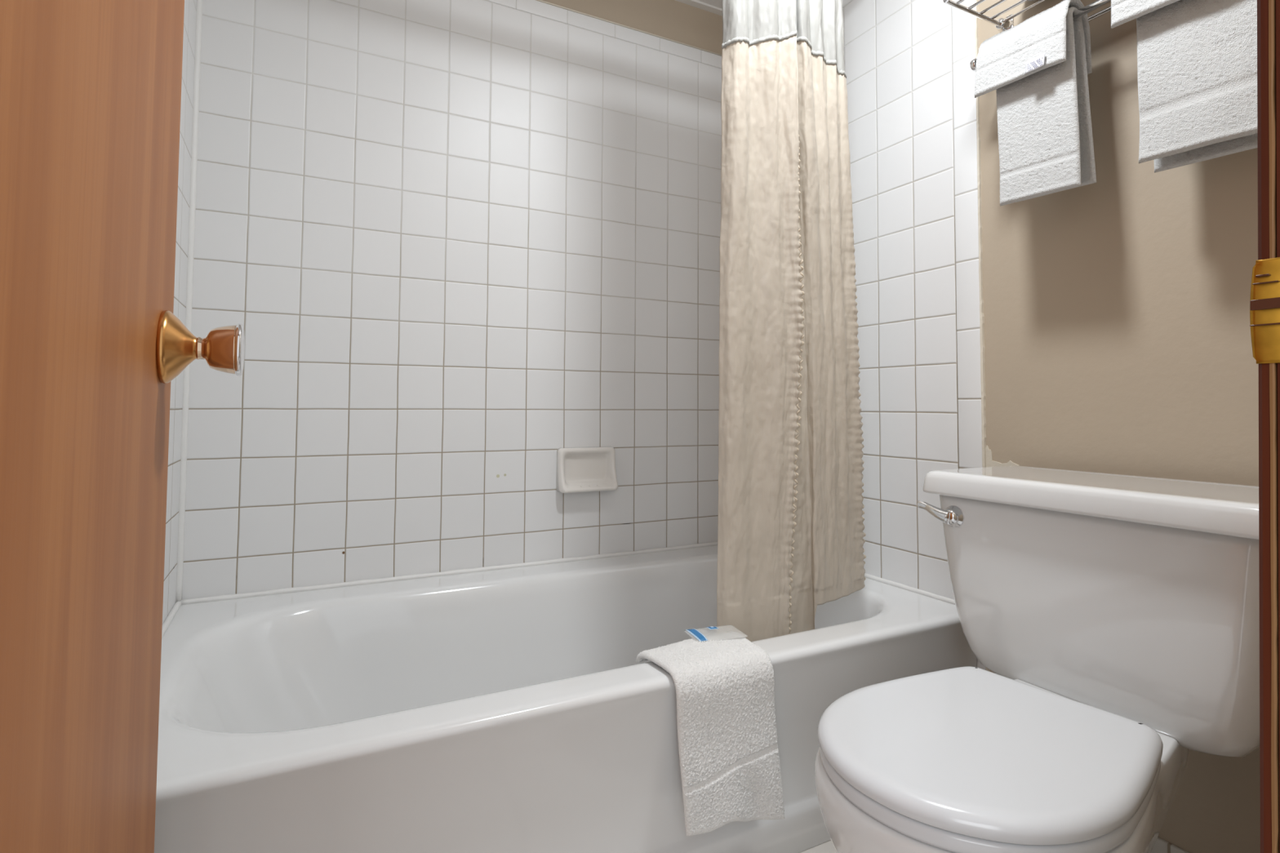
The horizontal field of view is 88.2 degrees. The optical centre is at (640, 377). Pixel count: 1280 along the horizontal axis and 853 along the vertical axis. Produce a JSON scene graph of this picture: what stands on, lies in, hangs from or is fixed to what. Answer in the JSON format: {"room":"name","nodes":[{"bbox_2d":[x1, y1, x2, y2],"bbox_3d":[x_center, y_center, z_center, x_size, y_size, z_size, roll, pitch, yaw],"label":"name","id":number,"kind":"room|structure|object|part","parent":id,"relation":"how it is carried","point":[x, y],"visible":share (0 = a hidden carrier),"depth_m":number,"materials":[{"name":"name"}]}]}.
{"room":"bathroom","nodes":[
{"label":"bathroom","id":0,"kind":"room"},
{"bbox_2d":[162,0,196,623],"bbox_3d":[-0.674,-0.213,0.725,0.101,2.085,1.790,2,-3,-28],"label":"wall","id":1,"kind":"structure","parent":0,"point":[190,6],"depth_m":1.37,"materials":[{"name":"white tile"}]},
{"bbox_2d":[175,0,722,602],"bbox_3d":[-0.340,-0.164,1.846,1.730,2.085,0.110,2,-3,-28],"label":"wall","id":2,"kind":"structure","parent":0,"point":[455,246],"depth_m":1.71,"materials":[{"name":"white tile"}]},
{"bbox_2d":[555,446,617,493],"bbox_3d":[-0.145,0.259,1.854,0.176,0.124,0.046,2,-3,-28],"label":"soap dish","id":3,"kind":"object","parent":2,"relation":"attached to","point":[592,468],"visible":1,"depth_m":1.86,"materials":[{"name":"white ceramic"}]},
{"bbox_3d":[-0.320,-1.041,1.845,1.522,0.042,0.009,2,-3,-28],"label":"bullnose trim","id":4,"kind":"part","parent":2,"relation":"part of","materials":[{"name":"white tile"}]},
{"bbox_2d":[675,0,722,16],"bbox_3d":[0.044,-1.231,1.155,1.538,0.006,1.582,2,-3,-28],"label":"trim","id":5,"kind":"structure","parent":2,"relation":"attached to","point":[695,3],"depth_m":2.11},
{"bbox_2d":[697,0,722,8],"bbox_3d":[0.054,-1.260,1.147,1.730,0.050,1.790,2,-3,-28],"label":"ceiling","id":6,"kind":"structure","parent":0,"point":[717,3],"depth_m":2.10,"materials":[{"name":"white paint"}]},
{"bbox_2d":[799,840,835,852],"bbox_3d":[0.183,0.862,0.786,1.730,0.050,2.400,2,-3,-28],"label":"floor","id":7,"kind":"structure","parent":0,"point":[825,847],"depth_m":1.20,"materials":[{"name":"tile"}]},
{"bbox_2d":[154,542,977,852],"bbox_3d":[-0.139,0.672,1.406,1.524,0.379,0.820,2,-3,-28],"label":"bathtub","id":8,"kind":"object","parent":7,"relation":"on","point":[510,708],"visible":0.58,"depth_m":1.17,"materials":[{"name":"white ceramic"}]},
{"bbox_2d":[635,631,785,836],"bbox_3d":[0.116,0.600,1.129,0.212,0.277,0.164,2,-3,-28],"label":"towel","id":9,"kind":"object","parent":8,"relation":"on","point":[728,751],"visible":1,"depth_m":1.07,"materials":[{"name":"white fabric"}]},
{"bbox_2d":[684,626,718,641],"bbox_3d":[0.137,0.464,1.204,0.100,0.008,0.068,1,-3,-20],"label":"packet","id":10,"kind":"object","parent":9,"relation":"on","point":[697,634],"visible":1,"depth_m":1.19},
{"bbox_2d":[814,465,1259,852],"bbox_3d":[0.535,0.501,0.929,0.744,0.686,0.511,2,-3,-28],"label":"toilet","id":11,"kind":"object","parent":7,"relation":"on","point":[1114,618],"visible":0.98,"depth_m":0.86,"materials":[{"name":"ceramic"}]},
{"bbox_3d":[0.528,0.241,1.184,0.024,0.035,0.062,2,-3,-28],"label":"lever arm","id":12,"kind":"part","parent":11,"relation":"part of","materials":[{"name":"silver metal"}]},
{"bbox_3d":[0.547,0.245,1.163,0.024,0.039,0.039,2,-3,-28],"label":"flush lever","id":13,"kind":"part","parent":11,"relation":"part of","materials":[{"name":"silver metal"}]},
{"bbox_3d":[0.418,0.442,0.810,0.416,0.021,0.333,2,-3,-28],"label":"seat lid","id":14,"kind":"part","parent":11,"relation":"part of","materials":[{"name":"plastic"}]},
{"bbox_3d":[0.490,0.658,0.838,0.588,0.364,0.339,2,-3,-28],"label":"bowl","id":15,"kind":"part","parent":11,"relation":"part of","materials":[{"name":"white ceramic"}]},
{"bbox_3d":[0.747,0.184,1.052,0.270,0.040,0.511,2,-3,-28],"label":"tank lid","id":16,"kind":"part","parent":11,"relation":"part of","materials":[{"name":"white ceramic"}]},
{"bbox_3d":[0.750,0.351,1.048,0.240,0.300,0.483,2,-3,-28],"label":"tank","id":17,"kind":"part","parent":11,"relation":"part of","materials":[{"name":"white ceramic"}]},
{"bbox_2d":[842,0,1260,852],"bbox_3d":[0.767,-0.173,1.476,0.109,2.085,1.790,2,-3,-28],"label":"wall","id":18,"kind":"structure","parent":0,"point":[1103,326],"depth_m":1.33,"materials":[{"name":"beige paint"}]},
{"bbox_3d":[0.550,-1.036,1.830,0.009,0.040,0.822,2,-3,-28],"label":"trim","id":19,"kind":"part","parent":18,"relation":"part of","materials":[{"name":"white tile"}]},
{"bbox_3d":[0.722,-0.081,1.450,0.009,1.897,0.057,2,-3,-28],"label":"bullnose trim","id":20,"kind":"part","parent":18,"relation":"part of","materials":[{"name":"white tile"}]},
{"bbox_2d":[942,0,1111,71],"bbox_3d":[0.817,-0.703,1.087,0.205,0.142,0.606,2,-3,-28],"label":"towel rack","id":21,"kind":"object","parent":18,"relation":"attached to","point":[1002,24],"visible":0.58,"depth_m":1.32,"materials":[{"name":"silver metal"}]},
{"bbox_3d":[0.814,-0.752,1.088,0.197,0.010,0.588,2,-3,-28],"label":"shelf frame","id":22,"kind":"part","parent":21,"relation":"part of","materials":[{"name":"silver metal"}]},
{"bbox_2d":[973,0,1092,97],"bbox_3d":[0.728,-0.608,1.237,0.099,0.134,0.173,2,-3,-28],"label":"washcloth","id":23,"kind":"object","parent":21,"relation":"hanging from","point":[1037,43],"visible":0.81,"depth_m":1.20,"materials":[{"name":"grey fabric"}]},
{"bbox_2d":[1026,57,1043,70],"bbox_3d":[0.703,-0.559,1.177,0.003,0.014,0.027,2,-3,-28],"label":"print","id":24,"kind":"object","parent":23,"relation":"on","point":[1033,63],"depth_m":1.18},
{"bbox_2d":[995,6,1096,205],"bbox_3d":[0.738,-0.492,1.218,0.061,0.336,0.161,2,-3,-28],"label":"hand towel","id":25,"kind":"object","parent":21,"relation":"hanging from","point":[1046,145],"visible":0.73,"depth_m":1.18,"materials":[{"name":"grey fabric"}]},
{"bbox_2d":[1111,0,1179,28],"bbox_3d":[0.850,-0.624,1.009,0.094,0.125,0.199,2,-3,-28],"label":"washcloth","id":26,"kind":"object","parent":21,"relation":"hanging from","point":[1122,11],"visible":0.42,"depth_m":1.05,"materials":[{"name":"grey fabric"}]},
{"bbox_2d":[1136,0,1257,172],"bbox_3d":[0.856,-0.500,0.991,0.064,0.338,0.183,2,-3,-28],"label":"hand towel","id":27,"kind":"object","parent":21,"relation":"hanging from","point":[1197,60],"visible":0.82,"depth_m":0.99,"materials":[{"name":"grey fabric"}]},
{"bbox_2d":[1151,836,1188,852],"bbox_3d":[0.905,0.813,1.051,0.008,0.078,0.748,2,-3,-28],"label":"baseboard","id":28,"kind":"structure","parent":18,"relation":"attached to","point":[1161,846],"depth_m":1.10,"materials":[{"name":"tile"}]},
{"bbox_3d":[0.015,-1.097,1.205,1.520,0.060,0.060,2,-3,-28],"label":"curtain rod","id":29,"kind":"object","parent":18,"relation":"attached to","visible":0},
{"bbox_2d":[716,0,866,641],"bbox_3d":[0.348,-0.259,1.376,0.427,1.607,0.106,2,-3,-32],"label":"shower curtain","id":30,"kind":"object","parent":29,"relation":"hanging from","point":[790,526],"visible":0.99,"depth_m":1.31,"materials":[{"name":"beige fabric"}]},
{"bbox_3d":[0.429,-0.223,0.363,1.538,2.085,0.106,2,-3,-28],"label":"wall","id":31,"kind":"structure","parent":0,"visible":0},
{"bbox_2d":[0,0,244,852],"bbox_3d":[-0.302,-0.202,0.385,0.098,2.014,0.616,2,-3,-28],"label":"door","id":32,"kind":"structure","parent":31,"relation":"in","point":[93,344],"depth_m":0.38,"materials":[{"name":"brown wood"}]},
{"bbox_3d":[-0.396,-0.027,0.618,0.033,0.047,0.047,2,-3,-28],"label":"knob","id":33,"kind":"part","parent":32,"relation":"part of","materials":[{"name":"brown metal"}]},
{"bbox_2d":[1249,0,1279,852],"bbox_3d":[0.102,-0.214,0.178,0.664,2.048,0.175,2,-3,-28],"label":"trim","id":34,"kind":"structure","parent":31,"relation":"attached to","point":[1264,300],"depth_m":0.37,"materials":[{"name":"brown wood"}]},
{"bbox_3d":[0.358,-0.038,0.355,0.004,0.058,0.048,2,-3,-28],"label":"strike plate","id":35,"kind":"part","parent":34,"relation":"part of","materials":[{"name":"gold metal"}]}
]}

